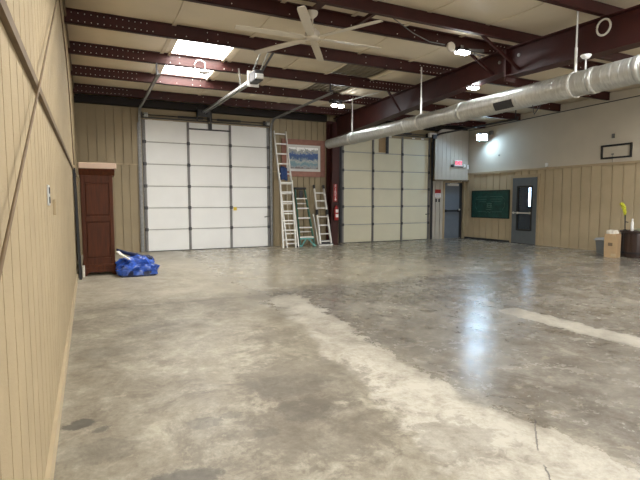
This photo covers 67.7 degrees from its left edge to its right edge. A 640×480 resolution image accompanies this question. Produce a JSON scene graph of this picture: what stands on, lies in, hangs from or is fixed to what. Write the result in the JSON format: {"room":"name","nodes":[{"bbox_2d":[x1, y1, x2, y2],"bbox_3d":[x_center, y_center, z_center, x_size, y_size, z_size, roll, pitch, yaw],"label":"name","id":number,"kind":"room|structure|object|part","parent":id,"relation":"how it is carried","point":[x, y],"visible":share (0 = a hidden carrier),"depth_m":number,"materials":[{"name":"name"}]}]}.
{"room":"empty warehouse garage","nodes":[
{"label":"empty warehouse garage","id":0,"kind":"room"},
{"bbox_2d":[0,0,78,479],"bbox_3d":[-3.145,-1.327,5.818,0.050,4.556,14.890,-2,5,-26],"label":"wall","id":1,"kind":"structure","parent":0,"point":[38,277],"depth_m":2.17,"materials":[{"name":"beige paint"}]},
{"bbox_2d":[0,0,56,279],"bbox_3d":[-1.658,-1.139,2.866,0.026,3.780,7.155,-2,5,-26],"label":"cable","id":2,"kind":"object","parent":1,"relation":"attached to","point":[10,220],"visible":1,"depth_m":1.59,"materials":[{"name":"metal"}]},
{"bbox_2d":[0,0,76,176],"bbox_3d":[-2.779,-1.011,5.168,0.022,0.046,13.360,-2,5,-26],"label":"trim","id":3,"kind":"structure","parent":1,"relation":"attached to","point":[6,18],"depth_m":1.98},
{"bbox_2d":[46,185,50,204],"bbox_3d":[-1.726,-0.285,3.040,0.014,0.130,0.120,-2,5,-26],"label":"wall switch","id":4,"kind":"object","parent":1,"relation":"attached to","point":[48,186],"visible":0.99,"depth_m":2.99,"materials":[{"name":"plastic"}]},
{"bbox_2d":[53,199,56,214],"bbox_3d":[-1.933,-0.240,3.478,0.020,0.110,0.070,-2,5,-26],"label":"wall switch","id":5,"kind":"object","parent":1,"relation":"attached to","point":[54,200],"visible":1,"depth_m":3.45,"materials":[{"name":"beige paint"}]},
{"bbox_2d":[44,264,78,479],"bbox_3d":[-3.098,0.870,5.987,0.022,0.110,14.840,-2,5,-26],"label":"baseboard","id":6,"kind":"structure","parent":1,"relation":"attached to","point":[50,468],"depth_m":3.10,"materials":[{"name":"beige wood"}]},
{"bbox_2d":[59,0,74,164],"bbox_3d":[-3.214,-2.154,6.042,0.016,2.084,4.458,-2,5,-26],"label":"cable","id":7,"kind":"object","parent":1,"relation":"attached to","point":[59,0],"visible":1,"depth_m":6.50,"materials":[{"name":"grey metal"}]},
{"bbox_2d":[62,0,74,95],"bbox_3d":[-3.074,-3.260,5.615,0.032,0.255,14.541,-2,5,-26],"label":"conduit","id":8,"kind":"object","parent":1,"relation":"attached to","point":[63,1],"visible":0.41,"depth_m":8.27,"materials":[{"name":"metal"}]},
{"bbox_2d":[537,0,622,16],"bbox_3d":[3.610,-3.433,6.863,13.162,0.215,0.145,-2,5,-26],"label":"beam","id":9,"kind":"structure","parent":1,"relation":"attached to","point":[592,7],"depth_m":7.00,"materials":[{"name":"red metal"}]},
{"bbox_2d":[565,11,579,97],"bbox_3d":[3.772,-2.783,7.030,0.374,1.349,0.040,-2,5,-26],"label":"hanger","id":10,"kind":"object","parent":9,"relation":"hanging from","point":[576,47],"visible":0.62,"depth_m":7.02,"materials":[{"name":"metal"}]},
{"bbox_2d":[325,53,639,148],"bbox_3d":[3.217,-2.418,8.205,0.380,0.713,13.580,-2,5,-26],"label":"air duct","id":11,"kind":"object","parent":10,"relation":"hanging from","point":[625,72],"visible":0.99,"depth_m":7.79,"materials":[{"name":"grey metal"}]},
{"bbox_2d":[493,99,513,110],"bbox_3d":[3.107,-2.286,8.095,0.077,0.125,0.400,-2,5,-26],"label":"grille","id":12,"kind":"object","parent":11,"relation":"attached to","point":[501,104],"depth_m":8.09,"materials":[{"name":"grey metal"}]},
{"bbox_3d":[3.118,-2.292,8.099,0.095,0.152,0.500,-2,5,-26],"label":"register frame","id":13,"kind":"part","parent":11,"relation":"part of","materials":[{"name":"silver metal"}]},
{"bbox_3d":[3.842,-2.567,6.903,0.150,0.210,0.148,-2,5,-26],"label":"damper knob","id":14,"kind":"part","parent":11,"relation":"part of","materials":[{"name":"white plastic"}]},
{"bbox_2d":[74,103,460,254],"bbox_3d":[-0.438,-1.986,15.378,13.279,4.335,0.105,-2,5,-26],"label":"wall","id":15,"kind":"structure","parent":0,"point":[103,133],"depth_m":13.17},
{"bbox_2d":[137,63,160,251],"bbox_3d":[-4.048,-1.602,11.298,0.090,4.191,4.130,-2,5,-26],"label":"door track","id":16,"kind":"object","parent":15,"relation":"attached to","point":[158,74],"visible":1,"depth_m":13.05,"materials":[{"name":"grey metal"}]},
{"bbox_2d":[77,162,325,173],"bbox_3d":[-3.045,-2.103,14.036,7.329,0.120,0.022,-2,5,-26],"label":"trim","id":17,"kind":"structure","parent":15,"relation":"attached to","point":[77,162],"depth_m":12.96,"materials":[{"name":"beige wood"}]},
{"bbox_2d":[141,119,269,251],"bbox_3d":[-3.224,-1.565,14.026,3.760,3.680,0.120,-2,5,-26],"label":"door","id":18,"kind":"structure","parent":15,"relation":"in","point":[206,186],"depth_m":13.95,"materials":[{"name":"white metal"}]},
{"bbox_2d":[141,111,269,126],"bbox_3d":[-3.189,-3.520,13.757,3.690,0.250,0.196,-2,5,-26],"label":"shaft","id":19,"kind":"object","parent":15,"relation":"attached to","point":[145,114],"visible":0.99,"depth_m":13.70,"materials":[{"name":"grey metal"}]},
{"bbox_3d":[-3.162,-3.473,13.737,3.660,0.027,0.028,-2,5,-26],"label":"rod","id":20,"kind":"part","parent":19,"relation":"part of","materials":[{"name":"grey metal"}]},
{"bbox_2d":[74,93,467,130],"bbox_3d":[-0.405,-3.880,15.095,13.122,0.205,0.150,-2,5,-26],"label":"strut","id":21,"kind":"object","parent":15,"relation":"attached to","point":[78,98],"visible":0.66,"depth_m":13.59,"materials":[{"name":"black metal"}]},
{"bbox_2d":[270,84,332,246],"bbox_3d":[-0.626,-1.739,12.951,0.085,4.191,4.130,-2,5,-26],"label":"door track","id":22,"kind":"object","parent":15,"relation":"attached to","point":[331,91],"visible":1,"depth_m":14.67,"materials":[{"name":"grey metal"}]},
{"bbox_2d":[281,138,324,176],"bbox_3d":[-0.524,-2.602,15.205,1.500,1.170,0.048,-2,5,-26],"label":"framed picture","id":23,"kind":"object","parent":15,"relation":"attached to","point":[307,157],"visible":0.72,"depth_m":15.21},
{"bbox_2d":[289,147,317,168],"bbox_3d":[-0.528,-2.602,15.214,1.040,0.690,0.024,-2,5,-26],"label":"print","id":24,"kind":"object","parent":23,"relation":"attached to","point":[300,157],"depth_m":15.21},
{"bbox_2d":[339,146,341,243],"bbox_3d":[0.807,-1.729,15.571,0.090,3.748,0.680,-2,5,-26],"label":"door track","id":25,"kind":"object","parent":15,"relation":"attached to","point":[340,147],"visible":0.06,"depth_m":15.83,"materials":[{"name":"grey metal"}]},
{"bbox_3d":[0.825,-1.738,15.561,0.066,3.728,0.648,-2,5,-26],"label":"rail","id":26,"kind":"part","parent":25,"relation":"part of","materials":[{"name":"grey metal"}]},
{"bbox_2d":[342,136,429,242],"bbox_3d":[2.354,-1.789,16.722,3.740,3.680,0.115,-2,5,-26],"label":"door","id":27,"kind":"structure","parent":15,"relation":"in","point":[386,181],"depth_m":16.69,"materials":[{"name":"beige metal"}]},
{"bbox_2d":[393,133,430,137],"bbox_3d":[2.390,-3.744,16.451,3.670,0.250,0.196,-2,5,-26],"label":"shaft","id":28,"kind":"object","parent":15,"relation":"attached to","point":[404,134],"visible":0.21,"depth_m":16.88,"materials":[{"name":"grey metal"}]},
{"bbox_3d":[2.396,-3.746,16.473,3.640,0.250,0.161,-2,5,-26],"label":"mounting plate","id":29,"kind":"part","parent":28,"relation":"part of","materials":[{"name":"grey metal"}]},
{"bbox_2d":[428,126,436,138],"bbox_3d":[4.024,-3.865,16.970,0.310,0.535,0.210,-2,5,-26],"label":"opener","id":30,"kind":"object","parent":28,"relation":"attached to","point":[433,135],"visible":0.95,"depth_m":16.92,"materials":[{"name":"white plastic"}]},
{"bbox_2d":[435,189,440,196],"bbox_3d":[4.365,-1.723,17.672,0.260,0.290,0.014,-2,5,-26],"label":"warning sign","id":31,"kind":"object","parent":15,"relation":"attached to","point":[437,192],"visible":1,"depth_m":17.66,"materials":[{"name":"red paint"}]},
{"bbox_2d":[442,181,461,238],"bbox_3d":[5.016,-1.128,18.002,0.915,2.150,0.195,-2,5,-26],"label":"door","id":32,"kind":"structure","parent":15,"relation":"in","point":[452,190],"depth_m":18.02,"materials":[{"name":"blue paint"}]},
{"bbox_2d":[430,110,518,239],"bbox_3d":[4.913,-1.968,15.764,0.085,4.183,3.880,-2,5,-26],"label":"door track","id":33,"kind":"object","parent":15,"relation":"attached to","point":[515,118],"visible":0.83,"depth_m":17.36,"materials":[{"name":"grey metal"}]},
{"bbox_2d":[140,0,548,106],"bbox_3d":[2.417,-3.564,8.288,9.060,0.250,14.991,-2,5,-26],"label":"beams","id":34,"kind":"structure","parent":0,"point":[184,4],"depth_m":8.78,"materials":[{"name":"beige metal"}]},
{"bbox_2d":[53,238,639,479],"bbox_3d":[2.785,0.744,8.893,13.745,0.120,15.340,-2,5,-26],"label":"floor","id":35,"kind":"structure","parent":0,"point":[455,358],"depth_m":4.10,"materials":[{"name":"concrete"}]},
{"bbox_2d":[73,168,81,279],"bbox_3d":[-4.411,-0.293,8.684,0.076,2.001,0.390,-2,5,-26],"label":"panel","id":36,"kind":"object","parent":35,"relation":"on","point":[74,169],"visible":0.94,"depth_m":8.53,"materials":[{"name":"black plastic"}]},
{"bbox_2d":[82,265,84,277],"bbox_3d":[-4.387,0.586,8.861,0.047,0.220,0.160,-2,5,-26],"label":"box","id":37,"kind":"object","parent":35,"relation":"on","point":[83,266],"visible":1,"depth_m":8.79,"materials":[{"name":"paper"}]},
{"bbox_2d":[78,162,116,275],"bbox_3d":[-4.433,-0.429,9.572,0.648,2.130,1.240,-2,5,-26],"label":"wardrobe","id":38,"kind":"object","parent":35,"relation":"on","point":[96,185],"visible":0.91,"depth_m":9.06,"materials":[{"name":"brown wood"}]},
{"bbox_3d":[-4.449,-1.320,9.490,0.613,0.120,1.205,-2,5,-26],"label":"cornice","id":39,"kind":"part","parent":38,"relation":"part of","materials":[{"name":"brown wood"}]},
{"bbox_3d":[-4.226,-0.769,9.052,0.393,0.590,0.024,-2,5,-26],"label":"panel","id":40,"kind":"part","parent":38,"relation":"part of","materials":[{"name":"brown wood"}]},
{"bbox_3d":[-4.225,-0.006,9.113,0.393,0.660,0.024,-2,5,-26],"label":"panel","id":41,"kind":"part","parent":38,"relation":"part of","materials":[{"name":"brown wood"}]},
{"bbox_2d":[115,249,159,277],"bbox_3d":[-3.522,0.406,9.220,0.816,0.519,0.703,-2,5,-26],"label":"bag","id":42,"kind":"object","parent":35,"relation":"on","point":[135,264],"visible":1,"depth_m":9.04,"materials":[{"name":"plastic"}]},
{"bbox_2d":[273,131,299,247],"bbox_3d":[-1.020,-1.558,14.655,0.647,3.571,0.604,-2,5,-26],"label":"ladder","id":43,"kind":"object","parent":35,"relation":"on","point":[283,220],"visible":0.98,"depth_m":14.62,"materials":[{"name":"metal"}]},
{"bbox_3d":[-1.211,-1.554,14.598,0.254,3.571,0.539,-2,5,-26],"label":"rail","id":44,"kind":"part","parent":43,"relation":"part of","materials":[{"name":"metal"}]},
{"bbox_3d":[-1.163,-0.788,14.493,0.038,2.058,0.333,-2,5,-22],"label":"rail","id":45,"kind":"part","parent":43,"relation":"part of","materials":[{"name":"metal"}]},
{"bbox_2d":[280,166,287,180],"bbox_3d":[-1.116,-2.041,14.678,0.226,0.439,0.094,-2,5,-26],"label":"cloth","id":46,"kind":"object","parent":43,"relation":"hanging from","point":[283,170],"visible":1,"depth_m":14.65,"materials":[{"name":"blue fabric"}]},
{"bbox_3d":[-0.865,-1.568,14.766,0.244,3.571,0.539,-2,5,-26],"label":"rail","id":47,"kind":"part","parent":43,"relation":"part of","materials":[{"name":"metal"}]},
{"bbox_3d":[-0.803,-0.802,14.667,0.034,2.058,0.330,-2,5,-26],"label":"rail","id":48,"kind":"part","parent":43,"relation":"part of","materials":[{"name":"metal"}]},
{"bbox_2d":[294,187,315,246],"bbox_3d":[-0.461,-0.732,15.034,0.599,1.850,0.500,-2,5,-26],"label":"stepladder","id":49,"kind":"object","parent":35,"relation":"on","point":[300,189],"visible":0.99,"depth_m":14.99,"materials":[{"name":"metal"}]},
{"bbox_3d":[-0.699,-0.712,14.920,0.034,1.827,0.460,-3,5,-29],"label":"rail","id":50,"kind":"part","parent":49,"relation":"part of","materials":[{"name":"silver metal"}]},
{"bbox_2d":[299,190,302,197],"bbox_3d":[-0.599,-1.432,15.067,0.120,0.260,0.020,-2,5,-26],"label":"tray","id":51,"kind":"object","parent":49,"relation":"on","point":[300,191],"depth_m":15.06,"materials":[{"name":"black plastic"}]},
{"bbox_3d":[-0.335,-0.727,15.096,0.201,1.829,0.458,-2,5,-26],"label":"rail","id":52,"kind":"part","parent":49,"relation":"part of","materials":[{"name":"metal"}]},
{"bbox_2d":[312,185,332,245],"bbox_3d":[0.070,-0.795,15.290,0.528,1.934,0.525,-2,5,-26],"label":"ladder","id":53,"kind":"object","parent":35,"relation":"on","point":[320,242],"visible":1,"depth_m":15.25,"materials":[{"name":"metal"}]},
{"bbox_3d":[-0.141,-0.352,15.231,0.040,0.956,0.352,-3,5,-31],"label":"folded leg","id":54,"kind":"part","parent":53,"relation":"part of","materials":[{"name":"metal"}]},
{"bbox_3d":[-0.087,-0.772,15.212,0.048,1.854,0.501,-3,5,-28],"label":"rail","id":55,"kind":"part","parent":53,"relation":"part of","materials":[{"name":"metal"}]},
{"bbox_3d":[0.237,-0.785,15.369,0.053,1.855,0.508,-3,5,-33],"label":"rail","id":56,"kind":"part","parent":53,"relation":"part of","materials":[{"name":"metal"}]},
{"bbox_2d":[326,121,338,244],"bbox_3d":[0.414,-1.846,15.466,0.300,4.000,0.490,-2,5,-26],"label":"steel column","id":57,"kind":"structure","parent":35,"relation":"on","point":[332,154],"depth_m":15.47,"materials":[{"name":"brown metal"}]},
{"bbox_2d":[334,184,336,201],"bbox_3d":[0.494,-1.514,15.327,0.120,0.560,0.020,-2,5,-26],"label":"fire sign","id":58,"kind":"object","parent":57,"relation":"attached to","point":[335,185],"visible":1,"depth_m":15.32,"materials":[{"name":"red paint"}]},
{"bbox_2d":[334,204,339,219],"bbox_3d":[0.526,-0.900,15.317,0.186,0.537,0.148,3,5,30],"label":"fire extinguisher","id":59,"kind":"object","parent":57,"relation":"attached to","point":[336,210],"visible":1,"depth_m":15.27,"materials":[{"name":"red paint"}]},
{"bbox_2d":[333,4,639,137],"bbox_3d":[3.242,-3.109,8.469,1.160,0.829,14.290,-2,5,-26],"label":"rafter","id":60,"kind":"object","parent":57,"relation":"attached to","point":[556,49],"depth_m":8.66,"materials":[{"name":"brown metal"}]},
{"bbox_2d":[73,83,485,127],"bbox_3d":[0.015,-3.885,14.271,13.162,0.215,0.145,-2,5,-26],"label":"beam","id":61,"kind":"structure","parent":60,"relation":"on","point":[78,88],"depth_m":12.85,"materials":[{"name":"red metal"}]},
{"bbox_2d":[68,40,560,111],"bbox_3d":[1.332,-3.759,11.554,13.162,0.215,0.145,-2,5,-26],"label":"ceiling beam","id":62,"kind":"structure","parent":60,"relation":"on","point":[77,48],"depth_m":10.05,"materials":[{"name":"red metal"}]},
{"bbox_2d":[193,59,209,74],"bbox_3d":[-2.403,-3.515,9.678,0.330,0.280,0.230,-2,5,-26],"label":"ceiling light","id":63,"kind":"object","parent":62,"relation":"hanging from","point":[204,71],"visible":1,"depth_m":9.64,"materials":[{"name":"white plastic"}]},
{"bbox_2d":[329,91,380,107],"bbox_3d":[1.003,-3.621,12.361,1.573,0.252,0.482,3,6,34],"label":"light","id":64,"kind":"object","parent":62,"relation":"hanging from","point":[333,102],"visible":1,"depth_m":12.62,"materials":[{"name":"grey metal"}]},
{"bbox_2d":[182,0,604,70],"bbox_3d":[2.666,-3.633,8.802,13.162,0.215,0.145,-2,5,-26],"label":"beam","id":65,"kind":"structure","parent":60,"relation":"on","point":[288,10],"depth_m":7.88,"materials":[{"name":"red metal"}]},
{"bbox_2d":[352,14,374,25],"bbox_3d":[0.692,-3.454,7.486,0.060,0.050,0.640,-2,5,-26],"label":"brace","id":66,"kind":"object","parent":65,"relation":"attached to","point":[368,16],"visible":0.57,"depth_m":7.45,"materials":[{"name":"red metal"}]},
{"bbox_2d":[446,42,484,59],"bbox_3d":[2.688,-3.450,8.755,0.907,0.246,0.134,-2,5,-26],"label":"led light","id":67,"kind":"object","parent":60,"relation":"attached to","point":[450,46],"visible":1,"depth_m":8.69,"materials":[{"name":"grey metal"}]},
{"bbox_3d":[2.882,-3.506,8.847,0.375,0.090,0.050,-2,5,-26],"label":"arm","id":68,"kind":"part","parent":67,"relation":"part of","materials":[{"name":"grey metal"}]},
{"bbox_2d":[303,0,632,61],"bbox_3d":[2.956,-3.585,8.205,13.162,0.215,0.145,-2,5,-26],"label":"beam","id":69,"kind":"structure","parent":60,"relation":"on","point":[378,8],"depth_m":7.66,"materials":[{"name":"red metal"}]},
{"bbox_2d":[234,3,382,61],"bbox_3d":[-0.114,-3.200,7.114,2.342,0.435,2.109,-2,5,-26],"label":"ceiling fan","id":70,"kind":"object","parent":69,"relation":"attached to","point":[312,34],"depth_m":7.00,"materials":[{"name":"white metal"}]},
{"bbox_3d":[-0.722,-2.991,6.861,1.010,0.028,0.128,-2,5,-24],"label":"blade","id":71,"kind":"part","parent":70,"relation":"part of","materials":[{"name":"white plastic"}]},
{"bbox_3d":[-0.650,-3.044,7.521,1.010,0.028,0.128,3,6,36],"label":"blade","id":72,"kind":"part","parent":70,"relation":"part of","materials":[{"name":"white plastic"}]},
{"bbox_3d":[-0.184,-2.960,6.470,0.128,0.028,1.010,0,5,6],"label":"blade","id":73,"kind":"part","parent":70,"relation":"part of","materials":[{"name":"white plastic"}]},
{"bbox_3d":[-0.113,-3.073,7.125,0.240,0.180,0.240,-2,5,-26],"label":"motor","id":74,"kind":"part","parent":70,"relation":"part of","materials":[{"name":"white metal"}]},
{"bbox_3d":[-0.114,-3.404,7.098,0.120,0.025,0.660,-2,5,-26],"label":"fan mount","id":75,"kind":"part","parent":70,"relation":"part of","materials":[{"name":"brown metal"}]},
{"bbox_3d":[-0.042,-3.066,7.788,0.128,0.028,1.010,0,5,6],"label":"blade","id":76,"kind":"part","parent":70,"relation":"part of","materials":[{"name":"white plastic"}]},
{"bbox_3d":[0.424,-2.982,6.738,1.010,0.028,0.128,3,6,36],"label":"blade","id":77,"kind":"part","parent":70,"relation":"part of","materials":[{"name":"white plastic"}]},
{"bbox_3d":[0.495,-3.035,7.397,1.010,0.028,0.128,-2,5,-24],"label":"blade","id":78,"kind":"part","parent":70,"relation":"part of","materials":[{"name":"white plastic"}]},
{"bbox_2d":[393,18,444,44],"bbox_3d":[1.660,-3.433,7.956,0.044,0.094,1.677,4,6,43],"label":"cable","id":79,"kind":"object","parent":69,"relation":"hanging from","point":[393,18],"visible":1,"depth_m":7.89,"materials":[{"name":"grey metal"}]},
{"bbox_2d":[466,85,478,89],"bbox_3d":[3.127,-3.114,9.764,0.220,0.050,0.144,-2,5,-26],"label":"led light","id":80,"kind":"object","parent":60,"relation":"attached to","point":[471,87],"visible":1,"depth_m":9.72,"materials":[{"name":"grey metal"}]},
{"bbox_3d":[3.536,-3.244,8.885,0.260,0.590,0.044,-2,5,-26],"label":"splice plate","id":81,"kind":"part","parent":60,"relation":"part of","materials":[{"name":"red metal"}]},
{"bbox_3d":[4.229,-3.174,7.121,0.032,0.262,0.242,-2,5,-26],"label":"cable coil","id":82,"kind":"part","parent":60,"relation":"part of","materials":[{"name":"white plastic"}]},
{"bbox_2d":[594,237,603,253],"bbox_3d":[7.612,0.151,12.830,0.340,0.420,0.340,-2,5,-26],"label":"trash bin","id":83,"kind":"object","parent":35,"relation":"on","point":[599,241],"visible":0.52,"depth_m":12.78,"materials":[{"name":"grey plastic"}]},
{"bbox_3d":[7.612,-0.024,12.816,0.340,0.070,0.340,-2,5,-26],"label":"lid","id":84,"kind":"part","parent":83,"relation":"part of","materials":[{"name":"grey plastic"}]},
{"bbox_2d":[603,234,620,257],"bbox_3d":[7.332,0.136,11.976,0.304,0.587,0.280,-4,6,-40],"label":"cardboard box","id":85,"kind":"object","parent":35,"relation":"on","point":[612,242],"visible":0.9,"depth_m":11.87,"materials":[{"name":"brown cardboard"}]},
{"bbox_2d":[606,230,618,233],"bbox_3d":[7.329,-0.208,11.968,0.253,0.100,0.241,-2,5,-26],"label":"bag","id":86,"kind":"object","parent":85,"relation":"on","point":[607,231],"visible":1,"depth_m":11.88,"materials":[{"name":"plastic"}]},
{"bbox_2d":[620,230,639,258],"bbox_3d":[8.021,0.096,11.977,0.890,0.665,0.890,-2,5,-26],"label":"base cabinet","id":87,"kind":"object","parent":35,"relation":"on","point":[630,240],"visible":0.89,"depth_m":11.78,"materials":[{"name":"brown wood"}]},
{"bbox_2d":[620,202,627,230],"bbox_3d":[7.637,-0.594,12.003,0.120,0.707,0.222,-2,5,-26],"label":"duster","id":88,"kind":"object","parent":87,"relation":"on","point":[622,205],"visible":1,"depth_m":11.97,"materials":[{"name":"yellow fabric"}]},
{"bbox_3d":[7.666,-0.462,11.959,0.040,0.391,0.099,-2,5,-26],"label":"handle","id":89,"kind":"part","parent":88,"relation":"part of","materials":[{"name":"black plastic"}]},
{"bbox_2d":[630,219,633,230],"bbox_3d":[7.751,-0.378,11.853,0.066,0.300,0.066,-2,5,-26],"label":"bottle","id":90,"kind":"object","parent":87,"relation":"on","point":[632,221],"visible":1,"depth_m":11.83,"materials":[{"name":"plastic"}]},
{"bbox_2d":[65,0,639,126],"bbox_3d":[2.834,-3.616,8.486,13.295,0.298,14.990,-2,5,-26],"label":"ceiling","id":91,"kind":"structure","parent":0,"point":[547,19],"depth_m":8.54,"materials":[{"name":"beige plastic"}]},
{"bbox_2d":[159,40,233,80],"bbox_3d":[-2.504,-3.722,9.673,1.130,0.190,2.993,-2,5,-26],"label":"window","id":92,"kind":"structure","parent":91,"relation":"attached to","point":[180,47],"depth_m":9.56,"materials":[{"name":"beige plastic"}]},
{"bbox_2d":[71,64,520,119],"bbox_3d":[0.686,-3.821,12.885,13.162,0.215,0.145,-2,5,-26],"label":"beam","id":93,"kind":"structure","parent":91,"relation":"attached to","point":[77,70],"depth_m":11.38,"materials":[{"name":"red metal"}]},
{"bbox_2d":[347,98,352,144],"bbox_3d":[0.877,-3.222,12.989,0.330,1.236,0.040,-2,5,-26],"label":"hanger","id":94,"kind":"object","parent":93,"relation":"hanging from","point":[352,98],"visible":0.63,"depth_m":12.98,"materials":[{"name":"metal"}]},
{"bbox_2d":[64,7,610,100],"bbox_3d":[1.990,-3.697,10.196,13.162,0.215,0.145,-2,5,-26],"label":"ceiling beam","id":95,"kind":"structure","parent":91,"relation":"attached to","point":[73,16],"depth_m":8.57,"materials":[{"name":"red metal"}]},
{"bbox_2d":[196,52,268,124],"bbox_3d":[-2.167,-3.409,11.240,0.435,0.606,5.426,-2,5,-26],"label":"garage door opener","id":96,"kind":"object","parent":95,"relation":"hanging from","point":[254,77],"visible":0.96,"depth_m":10.06,"materials":[{"name":"grey metal"}]},
{"bbox_3d":[-2.317,-3.404,11.540,0.095,0.170,4.491,-2,5,-26],"label":"rail","id":97,"kind":"part","parent":96,"relation":"part of","materials":[{"name":"metal"}]},
{"bbox_3d":[-1.336,-3.208,9.518,0.240,0.310,0.020,-2,5,-26],"label":"plate","id":98,"kind":"part","parent":96,"relation":"part of","materials":[{"name":"white plastic"}]},
{"bbox_2d":[255,73,263,78],"bbox_3d":[-1.163,-3.145,9.167,0.160,0.100,0.050,-2,5,-26],"label":"lamp","id":99,"kind":"object","parent":96,"relation":"attached to","point":[257,75],"depth_m":9.14,"materials":[{"name":"white plastic"}]},
{"bbox_2d":[262,52,274,70],"bbox_3d":[-1.069,-3.528,9.561,0.030,0.070,1.510,-1,5,-17],"label":"brace","id":100,"kind":"object","parent":95,"relation":"attached to","point":[271,55],"visible":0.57,"depth_m":9.37,"materials":[{"name":"grey metal"}]},
{"bbox_2d":[414,67,421,129],"bbox_3d":[2.180,-3.054,10.303,0.330,1.325,0.040,-2,5,-26],"label":"hanger","id":101,"kind":"object","parent":95,"relation":"hanging from","point":[421,67],"visible":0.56,"depth_m":10.29,"materials":[{"name":"metal"}]},
{"bbox_2d":[308,64,385,91],"bbox_3d":[0.660,-3.878,11.198,1.160,0.122,2.990,-2,5,-26],"label":"roof panel","id":102,"kind":"object","parent":91,"relation":"attached to","point":[349,69],"visible":0.43,"depth_m":11.09,"materials":[{"name":"metal"}]},
{"bbox_2d":[434,129,468,179],"bbox_3d":[4.854,-3.130,17.579,1.560,1.830,0.047,-2,5,-26],"label":"wall","id":103,"kind":"structure","parent":0,"point":[449,147],"depth_m":17.54,"materials":[{"name":"white metal"}]},
{"bbox_2d":[433,179,468,181],"bbox_3d":[4.844,-2.196,17.630,1.620,0.050,0.120,-2,5,-26],"label":"trim","id":104,"kind":"structure","parent":103,"relation":"attached to","point":[433,179],"depth_m":17.54,"materials":[{"name":"grey metal"}]},
{"bbox_2d":[451,160,465,167],"bbox_3d":[5.110,-2.810,17.649,0.660,0.260,0.110,-2,5,-26],"label":"exit sign","id":105,"kind":"object","parent":103,"relation":"attached to","point":[457,163],"visible":1,"depth_m":17.64,"materials":[{"name":"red plastic"}]},
{"bbox_2d":[461,182,465,237],"bbox_3d":[5.474,-1.171,18.218,0.101,2.200,0.100,-2,5,-26],"label":"wall","id":106,"kind":"structure","parent":0,"point":[463,183],"depth_m":18.18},
{"bbox_2d":[464,87,639,250],"bbox_3d":[8.752,-1.805,11.563,0.100,4.558,14.890,-2,5,-26],"label":"wall","id":107,"kind":"structure","parent":0,"point":[577,136],"depth_m":14.20,"materials":[{"name":"white paint"}]},
{"bbox_2d":[476,131,493,140],"bbox_3d":[5.823,-3.691,16.845,0.560,0.317,0.347,2,5,22],"label":"floodlight","id":108,"kind":"object","parent":107,"relation":"attached to","point":[480,136],"visible":1,"depth_m":16.81,"materials":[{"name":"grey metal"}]},
{"bbox_2d":[464,236,508,241],"bbox_3d":[5.994,-0.026,17.280,0.024,0.065,2.180,-2,5,-26],"label":"baseboard","id":109,"kind":"structure","parent":107,"relation":"attached to","point":[464,236],"depth_m":17.18,"materials":[{"name":"black plastic"}]},
{"bbox_2d":[471,190,509,218],"bbox_3d":[6.053,-1.277,17.031,0.040,0.990,1.770,-2,5,-26],"label":"board","id":110,"kind":"object","parent":107,"relation":"attached to","point":[484,203],"visible":1,"depth_m":16.96,"materials":[{"name":"green"}]},
{"bbox_2d":[509,174,540,244],"bbox_3d":[6.684,-1.004,15.676,0.105,2.270,1.140,-2,5,-26],"label":"door","id":111,"kind":"structure","parent":107,"relation":"in","point":[525,192],"depth_m":15.64,"materials":[{"name":"grey metal"}]},
{"bbox_3d":[6.708,-1.038,15.663,0.062,1.480,0.620,-2,5,-26],"label":"glazing frame","id":112,"kind":"part","parent":111,"relation":"part of","materials":[{"name":"black plastic"}]},
{"bbox_3d":[6.714,-1.038,15.666,0.006,1.400,0.540,-2,5,-26],"label":"glass pane","id":113,"kind":"part","parent":111,"relation":"part of","materials":[{"name":"grey"}]},
{"bbox_2d":[468,160,639,174],"bbox_3d":[8.719,-1.962,11.506,0.058,0.070,14.840,-2,5,-26],"label":"trim","id":114,"kind":"structure","parent":107,"relation":"on","point":[636,161],"depth_m":14.40,"materials":[{"name":"beige wood"}]},
{"bbox_2d":[469,95,639,130],"bbox_3d":[8.742,-3.614,11.341,0.024,0.124,14.560,-2,5,-26],"label":"conduit","id":115,"kind":"object","parent":107,"relation":"attached to","point":[638,95],"visible":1,"depth_m":14.30,"materials":[{"name":"grey metal"}]},
{"bbox_2d":[600,142,632,160],"bbox_3d":[8.022,-2.337,12.944,0.035,0.520,0.840,-2,5,-26],"label":"frame","id":116,"kind":"object","parent":107,"relation":"attached to","point":[630,143],"visible":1,"depth_m":12.92,"materials":[{"name":"black plastic"}]}
]}

